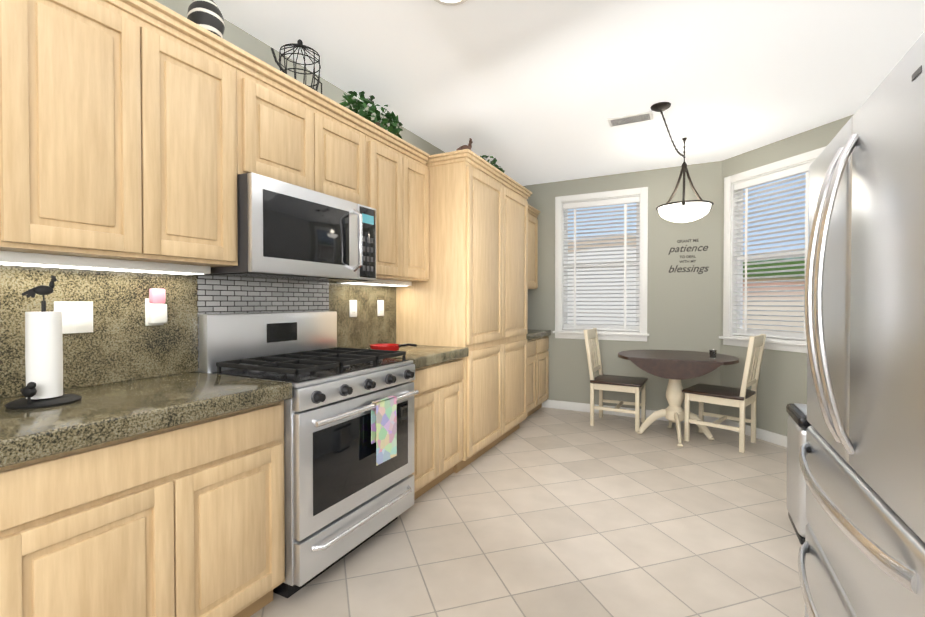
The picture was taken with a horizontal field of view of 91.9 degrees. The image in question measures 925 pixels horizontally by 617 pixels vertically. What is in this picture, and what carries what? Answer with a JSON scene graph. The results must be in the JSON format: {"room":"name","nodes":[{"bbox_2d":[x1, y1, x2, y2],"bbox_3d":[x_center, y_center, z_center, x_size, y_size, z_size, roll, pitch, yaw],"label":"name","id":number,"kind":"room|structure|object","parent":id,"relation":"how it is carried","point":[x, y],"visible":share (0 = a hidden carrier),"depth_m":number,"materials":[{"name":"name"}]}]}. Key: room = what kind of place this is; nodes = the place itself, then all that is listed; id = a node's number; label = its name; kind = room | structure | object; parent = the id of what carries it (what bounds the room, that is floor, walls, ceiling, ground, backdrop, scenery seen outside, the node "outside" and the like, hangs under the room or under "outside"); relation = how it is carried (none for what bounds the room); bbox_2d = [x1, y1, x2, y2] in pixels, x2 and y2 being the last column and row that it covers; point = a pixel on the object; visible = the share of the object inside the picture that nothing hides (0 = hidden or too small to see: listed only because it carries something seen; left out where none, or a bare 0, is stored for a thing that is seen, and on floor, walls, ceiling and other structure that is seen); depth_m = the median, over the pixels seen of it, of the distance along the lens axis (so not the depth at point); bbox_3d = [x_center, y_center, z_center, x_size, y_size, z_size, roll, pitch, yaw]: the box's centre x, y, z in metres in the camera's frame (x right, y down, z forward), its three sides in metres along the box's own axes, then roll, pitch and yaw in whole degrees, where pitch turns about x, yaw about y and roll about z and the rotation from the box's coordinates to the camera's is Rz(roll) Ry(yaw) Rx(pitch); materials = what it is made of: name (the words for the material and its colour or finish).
{"room":"kitchen","nodes":[
{"label":"kitchen","id":0,"kind":"room"},
{"bbox_2d":[155,0,445,371],"bbox_3d":[-1.101,-0.118,2.505,0.100,2.650,7.050,0,1,27],"label":"wall","id":1,"kind":"structure","parent":0,"point":[233,34],"depth_m":2.50,"materials":[{"name":"grey paint"}]},
{"bbox_2d":[0,0,167,262],"bbox_3d":[-1.359,-0.617,1.518,0.339,0.875,0.447,0,1,27],"label":"upper cabinet","id":2,"kind":"object","parent":1,"relation":"attached to","point":[143,130],"depth_m":1.44,"materials":[{"name":"brown wood"}]},
{"bbox_2d":[0,251,210,274],"bbox_3d":[-1.329,-0.164,1.694,0.160,0.035,0.680,0,1,27],"label":"under-cabinet light","id":3,"kind":"object","parent":2,"relation":"attached to","point":[39,260],"visible":0.98,"depth_m":1.59,"materials":[{"name":"white plastic"}]},
{"bbox_2d":[0,265,395,396],"bbox_3d":[-0.910,0.045,2.740,0.020,0.477,6.238,0,1,27],"label":"backsplash","id":4,"kind":"structure","parent":1,"relation":"attached to","point":[120,346],"depth_m":1.89,"materials":[{"name":"brown stone"}]},
{"bbox_2d":[54,302,92,333],"bbox_3d":[-1.448,0.033,1.668,0.008,0.118,0.118,0,1,27],"label":"outlet","id":5,"kind":"object","parent":4,"relation":"attached to","point":[77,317],"visible":0.85,"depth_m":1.67,"materials":[{"name":"white plastic"}]},
{"bbox_2d":[145,288,166,325],"bbox_3d":[-1.303,-0.006,1.908,0.046,0.158,0.072,0,1,27],"label":"outlet","id":6,"kind":"object","parent":4,"relation":"attached to","point":[155,310],"visible":1,"depth_m":1.89,"materials":[{"name":"white plastic"}]},
{"bbox_2d":[349,300,356,316],"bbox_3d":[-0.741,0.000,3.036,0.008,0.115,0.072,0,1,27],"label":"electrical outlet","id":7,"kind":"object","parent":4,"relation":"attached to","point":[352,308],"visible":1,"depth_m":3.03,"materials":[{"name":"white plastic"}]},
{"bbox_2d":[377,300,383,315],"bbox_3d":[-0.603,-0.003,3.302,0.008,0.115,0.072,0,1,27],"label":"electrical outlet","id":8,"kind":"object","parent":4,"relation":"attached to","point":[380,307],"visible":1,"depth_m":3.29,"materials":[{"name":"white plastic"}]},
{"bbox_2d":[168,20,243,266],"bbox_3d":[-1.210,-0.621,1.805,0.339,0.875,0.445,0,1,27],"label":"upper cabinet","id":9,"kind":"object","parent":1,"relation":"attached to","point":[206,80],"depth_m":1.79,"materials":[{"name":"brown wood"}]},
{"bbox_2d":[187,0,224,37],"bbox_3d":[-1.084,-1.253,1.891,0.139,0.295,0.139,0,1,27],"label":"decorative vase","id":10,"kind":"object","parent":9,"relation":"on","point":[207,15],"visible":0.52,"depth_m":1.84,"materials":[{"name":"black ceramic"}]},
{"bbox_2d":[244,60,327,194],"bbox_3d":[-0.995,-0.827,2.218,0.339,0.475,0.487,0,1,27],"label":"upper cabinet","id":11,"kind":"object","parent":1,"relation":"attached to","point":[286,128],"depth_m":2.13,"materials":[{"name":"brown wood"}]},
{"bbox_2d":[202,172,375,281],"bbox_3d":[-0.845,-0.373,2.353,0.432,0.428,0.844,0,1,27],"label":"microwave","id":12,"kind":"object","parent":11,"relation":"attached to","point":[287,231],"visible":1,"depth_m":2.14,"materials":[{"name":"grey metal"}]},
{"bbox_2d":[271,39,321,93],"bbox_3d":[-0.848,-1.252,2.305,0.206,0.282,0.334,0,1,27],"label":"wire cage","id":13,"kind":"object","parent":11,"relation":"on","point":[300,45],"visible":0.56,"depth_m":2.29,"materials":[{"name":"black metal"}]},
{"bbox_2d":[328,104,371,207],"bbox_3d":[-0.828,-0.831,2.543,0.339,0.475,0.488,0,1,27],"label":"upper cabinet","id":14,"kind":"object","parent":1,"relation":"attached to","point":[349,141],"depth_m":2.54,"materials":[{"name":"brown wood"}]},
{"bbox_2d":[372,128,411,279],"bbox_3d":[-0.618,-0.636,2.950,0.339,0.875,0.421,0,1,27],"label":"upper cabinet","id":15,"kind":"object","parent":1,"relation":"attached to","point":[391,162],"depth_m":2.90,"materials":[{"name":"brown wood"}]},
{"bbox_2d":[339,91,402,138],"bbox_3d":[-0.561,-1.240,2.881,0.221,0.242,0.634,0,1,27],"label":"ivy","id":16,"kind":"object","parent":15,"relation":"on","point":[390,118],"visible":0.69,"depth_m":2.78,"materials":[{"name":"green plant"}]},
{"bbox_2d":[337,279,411,285],"bbox_3d":[-0.595,-0.182,3.112,0.160,0.035,0.625,0,1,27],"label":"under-cabinet light","id":17,"kind":"object","parent":15,"relation":"attached to","point":[382,282],"visible":0.73,"depth_m":3.06,"materials":[{"name":"white plastic"}]},
{"bbox_2d":[399,152,428,281],"bbox_3d":[-0.481,-0.640,3.216,0.339,0.875,0.421,0,1,27],"label":"upper cabinet","id":18,"kind":"object","parent":1,"relation":"attached to","point":[420,172],"depth_m":3.20,"materials":[{"name":"brown wood"}]},
{"bbox_2d":[250,407,804,616],"bbox_3d":[0.588,1.267,1.762,3.800,0.100,7.250,0,1,27],"label":"floor","id":19,"kind":"structure","parent":0,"point":[546,512],"depth_m":2.36,"materials":[{"name":"tile"}]},
{"bbox_2d":[0,465,35,616],"bbox_3d":[-1.514,0.800,0.926,0.622,0.855,0.706,0,1,27],"label":"base cabinet","id":20,"kind":"object","parent":19,"relation":"on","point":[17,583],"depth_m":1.09,"materials":[{"name":"brown wood"}]},
{"bbox_2d":[32,401,284,616],"bbox_3d":[-1.184,0.792,1.566,0.622,0.855,0.882,0,1,27],"label":"base cabinet","id":21,"kind":"object","parent":19,"relation":"on","point":[143,476],"depth_m":1.40,"materials":[{"name":"brown wood"}]},
{"bbox_2d":[0,369,292,468],"bbox_3d":[-1.515,0.341,0.886,0.652,0.065,2.383,0,1,27],"label":"countertop","id":22,"kind":"structure","parent":21,"relation":"on","point":[117,410],"depth_m":1.38,"materials":[{"name":"brown stone"}]},
{"bbox_2d":[5,276,81,408],"bbox_3d":[-1.330,0.098,1.422,0.180,0.405,0.180,0,1,27],"label":"paper towel holder","id":23,"kind":"object","parent":22,"relation":"on","point":[43,388],"visible":1,"depth_m":1.39,"materials":[{"name":"white paper"}]},
{"bbox_2d":[199,311,418,597],"bbox_3d":[-0.722,0.617,2.302,0.708,1.185,0.844,0,1,27],"label":"range","id":24,"kind":"object","parent":19,"relation":"on","point":[349,448],"visible":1,"depth_m":2.10,"materials":[{"name":"silver metal"}]},
{"bbox_2d":[411,357,462,499],"bbox_3d":[-0.425,0.773,3.037,0.618,0.855,0.722,0,1,27],"label":"base cabinet","id":25,"kind":"object","parent":19,"relation":"on","point":[438,404],"depth_m":2.88,"materials":[{"name":"brown wood"}]},
{"bbox_2d":[392,345,467,368],"bbox_3d":[-0.409,0.313,3.024,0.652,0.065,0.722,0,1,27],"label":"countertop","id":26,"kind":"structure","parent":25,"relation":"on","point":[422,356],"depth_m":2.92,"materials":[{"name":"beige stone"}]},
{"bbox_2d":[369,343,416,350],"bbox_3d":[-0.453,0.252,2.879,0.312,0.058,0.200,0,1,27],"label":"frying pan","id":27,"kind":"object","parent":26,"relation":"on","point":[390,346],"visible":0.71,"depth_m":2.85,"materials":[{"name":"red metal"}]},
{"bbox_2d":[396,153,507,472],"bbox_3d":[-0.082,0.055,3.664,0.643,2.275,0.721,0,1,27],"label":"tall cabinet","id":28,"kind":"object","parent":19,"relation":"on","point":[471,294],"depth_m":3.34,"materials":[{"name":"brown wood"}]},
{"bbox_2d":[456,138,472,150],"bbox_3d":[0.022,-1.232,3.464,0.080,0.212,0.189,0,1,27],"label":"rooster","id":29,"kind":"object","parent":28,"relation":"on","point":[469,146],"visible":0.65,"depth_m":3.46,"materials":[{"name":"brown ceramic"}]},
{"bbox_2d":[480,155,504,172],"bbox_3d":[0.217,-1.216,3.834,0.231,0.170,0.471,0,1,27],"label":"ivy","id":30,"kind":"object","parent":28,"relation":"on","point":[493,161],"visible":0.23,"depth_m":3.78,"materials":[{"name":"green plant"}]},
{"bbox_2d":[468,337,539,417],"bbox_3d":[0.439,0.750,4.758,0.572,0.855,0.484,0,1,27],"label":"base cabinet","id":31,"kind":"object","parent":19,"relation":"on","point":[533,371],"depth_m":4.77,"materials":[{"name":"brown wood"}]},
{"bbox_2d":[526,329,550,340],"bbox_3d":[0.557,0.288,4.957,0.592,0.065,0.957,0,1,27],"label":"countertop","id":32,"kind":"structure","parent":31,"relation":"on","point":[532,334],"depth_m":4.88,"materials":[{"name":"grey stone"}]},
{"bbox_2d":[508,181,531,435],"bbox_3d":[0.193,0.048,4.196,0.643,2.275,0.721,0,1,27],"label":"tall cabinet","id":33,"kind":"object","parent":19,"relation":"on","point":[517,199],"depth_m":4.11,"materials":[{"name":"brown wood"}]},
{"bbox_2d":[540,337,548,407],"bbox_3d":[0.659,0.745,5.181,0.572,0.855,0.470,0,1,27],"label":"base cabinet","id":34,"kind":"object","parent":19,"relation":"on","point":[544,341],"depth_m":5.10,"materials":[{"name":"brown wood"}]},
{"bbox_2d":[584,328,647,431],"bbox_3d":[1.567,0.697,4.572,0.554,0.967,0.444,0,1,30],"label":"chair","id":35,"kind":"object","parent":19,"relation":"on","point":[601,382],"visible":0.98,"depth_m":4.50,"materials":[{"name":"brown wood"}]},
{"bbox_2d":[618,350,738,446],"bbox_3d":[1.994,0.808,4.191,1.000,0.755,0.854,0,1,27],"label":"dining table","id":36,"kind":"object","parent":19,"relation":"on","point":[675,367],"visible":0.98,"depth_m":3.95,"materials":[{"name":"brown wood"}]},
{"bbox_2d":[709,350,716,358],"bbox_3d":[2.172,0.396,3.876,0.058,0.074,0.058,0,1,27],"label":"glass","id":37,"kind":"object","parent":36,"relation":"on","point":[712,353],"visible":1,"depth_m":3.85,"materials":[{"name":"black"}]},
{"bbox_2d":[682,334,765,452],"bbox_3d":[2.315,0.705,3.964,0.444,0.967,0.554,-1,1,-45],"label":"chair","id":38,"kind":"object","parent":19,"relation":"on","point":[742,397],"visible":1,"depth_m":3.87,"materials":[{"name":"brown wood"}]},
{"bbox_2d":[786,403,811,544],"bbox_3d":[1.941,0.875,2.349,0.348,0.668,0.384,0,1,27],"label":"trash can","id":39,"kind":"object","parent":19,"relation":"on","point":[798,424],"visible":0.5,"depth_m":2.35,"materials":[{"name":"silver"}]},
{"bbox_2d":[798,31,924,616],"bbox_3d":[1.330,0.351,1.068,0.816,1.750,1.000,0,1,27],"label":"fridge","id":40,"kind":"object","parent":19,"relation":"on","point":[862,467],"visible":1,"depth_m":1.06,"materials":[{"name":"silver metal"}]},
{"bbox_2d":[213,0,924,185],"bbox_3d":[0.588,-1.483,1.726,3.800,0.100,7.250,0,1,27],"label":"ceiling","id":41,"kind":"structure","parent":0,"point":[527,92],"depth_m":2.67,"materials":[{"name":"white paint"}]},
{"bbox_2d":[434,0,467,5],"bbox_3d":[-0.054,-1.430,2.009,0.210,0.012,0.210,0,1,27],"label":"recessed light","id":42,"kind":"object","parent":41,"relation":"in","point":[450,2],"visible":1,"depth_m":2.08,"materials":[{"name":"white glass"}]},
{"bbox_2d":[607,111,653,126],"bbox_3d":[1.285,-1.448,3.421,0.320,0.013,0.160,0,1,27],"label":"ceiling vent","id":43,"kind":"object","parent":41,"relation":"in","point":[631,118],"visible":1,"depth_m":3.41,"materials":[{"name":"white metal"}]},
{"bbox_2d":[650,102,713,222],"bbox_3d":[1.759,-1.097,3.560,0.444,0.718,1.070,0,1,27],"label":"pendant light","id":44,"kind":"object","parent":41,"relation":"hanging from","point":[683,211],"visible":1,"depth_m":3.72,"materials":[{"name":"white glass"}]},
{"bbox_2d":[524,161,721,414],"bbox_3d":[1.571,-0.151,5.036,2.320,2.650,0.100,0,1,27],"label":"wall","id":45,"kind":"structure","parent":0,"point":[684,311],"depth_m":4.72,"materials":[{"name":"grey paint"}]},
{"bbox_2d":[528,208,539,288],"bbox_3d":[0.583,-0.665,5.164,0.438,0.875,0.538,0,1,27],"label":"upper cabinet","id":46,"kind":"object","parent":45,"relation":"attached to","point":[532,216],"depth_m":5.13,"materials":[{"name":"brown wood"}]},
{"bbox_2d":[552,187,648,341],"bbox_3d":[1.541,-0.473,5.018,1.040,1.645,0.150,0,1,27],"label":"window","id":47,"kind":"structure","parent":45,"relation":"in","point":[641,334],"depth_m":4.97,"materials":[{"name":"white wood"}]},
{"bbox_2d":[563,196,639,330],"bbox_3d":[1.544,-0.484,5.024,0.828,1.456,0.052,0,1,27],"label":"window blind","id":48,"kind":"object","parent":47,"relation":"attached to","point":[625,201],"visible":0.9,"depth_m":5.01,"materials":[{"name":"white plastic"}]},
{"bbox_2d":[542,400,718,423],"bbox_3d":[1.544,1.127,5.002,2.320,0.095,0.012,0,1,27],"label":"baseboard","id":49,"kind":"structure","parent":45,"relation":"attached to","point":[573,406],"depth_m":5.06,"materials":[{"name":"white wood"}]},
{"bbox_2d":[668,239,708,273],"bbox_3d":[2.317,-0.529,4.587,0.376,0.359,0.001,0,1,27],"label":"sign","id":50,"kind":"object","parent":45,"relation":"attached to","point":[680,241],"visible":1,"depth_m":4.59,"materials":[{"name":"grey paint"}]},
{"bbox_2d":[720,114,853,435],"bbox_3d":[2.826,-0.135,3.842,0.100,2.650,1.324,0,1,-18],"label":"wall","id":51,"kind":"structure","parent":0,"point":[782,382],"depth_m":3.95,"materials":[{"name":"grey paint"}]},
{"bbox_2d":[720,419,786,447],"bbox_3d":[2.772,1.142,3.842,0.012,0.095,1.324,0,1,-18],"label":"baseboard","id":52,"kind":"structure","parent":51,"relation":"attached to","point":[772,437],"depth_m":4.01,"materials":[{"name":"white wood"}]},
{"bbox_2d":[719,146,825,352],"bbox_3d":[2.765,-0.459,3.947,0.150,1.645,1.040,0,1,-18],"label":"angled window","id":53,"kind":"structure","parent":51,"relation":"in","point":[728,337],"depth_m":4.33,"materials":[{"name":"white wood"}]},
{"bbox_2d":[733,161,813,339],"bbox_3d":[2.772,-0.470,3.949,0.052,1.456,0.828,0,1,-18],"label":"window blind","id":54,"kind":"object","parent":53,"relation":"attached to","point":[780,175],"visible":0.62,"depth_m":3.98,"materials":[{"name":"white plastic"}]},
{"label":"outside","id":55,"kind":"structure","parent":0,"visible":0},
{"bbox_2d":[568,203,635,325],"bbox_3d":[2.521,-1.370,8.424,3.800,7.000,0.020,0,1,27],"label":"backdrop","id":56,"kind":"structure","parent":55,"point":[606,295],"depth_m":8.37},
{"bbox_2d":[742,173,808,332],"bbox_3d":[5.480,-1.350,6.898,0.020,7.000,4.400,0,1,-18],"label":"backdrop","id":57,"kind":"structure","parent":55,"point":[777,288],"depth_m":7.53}
]}

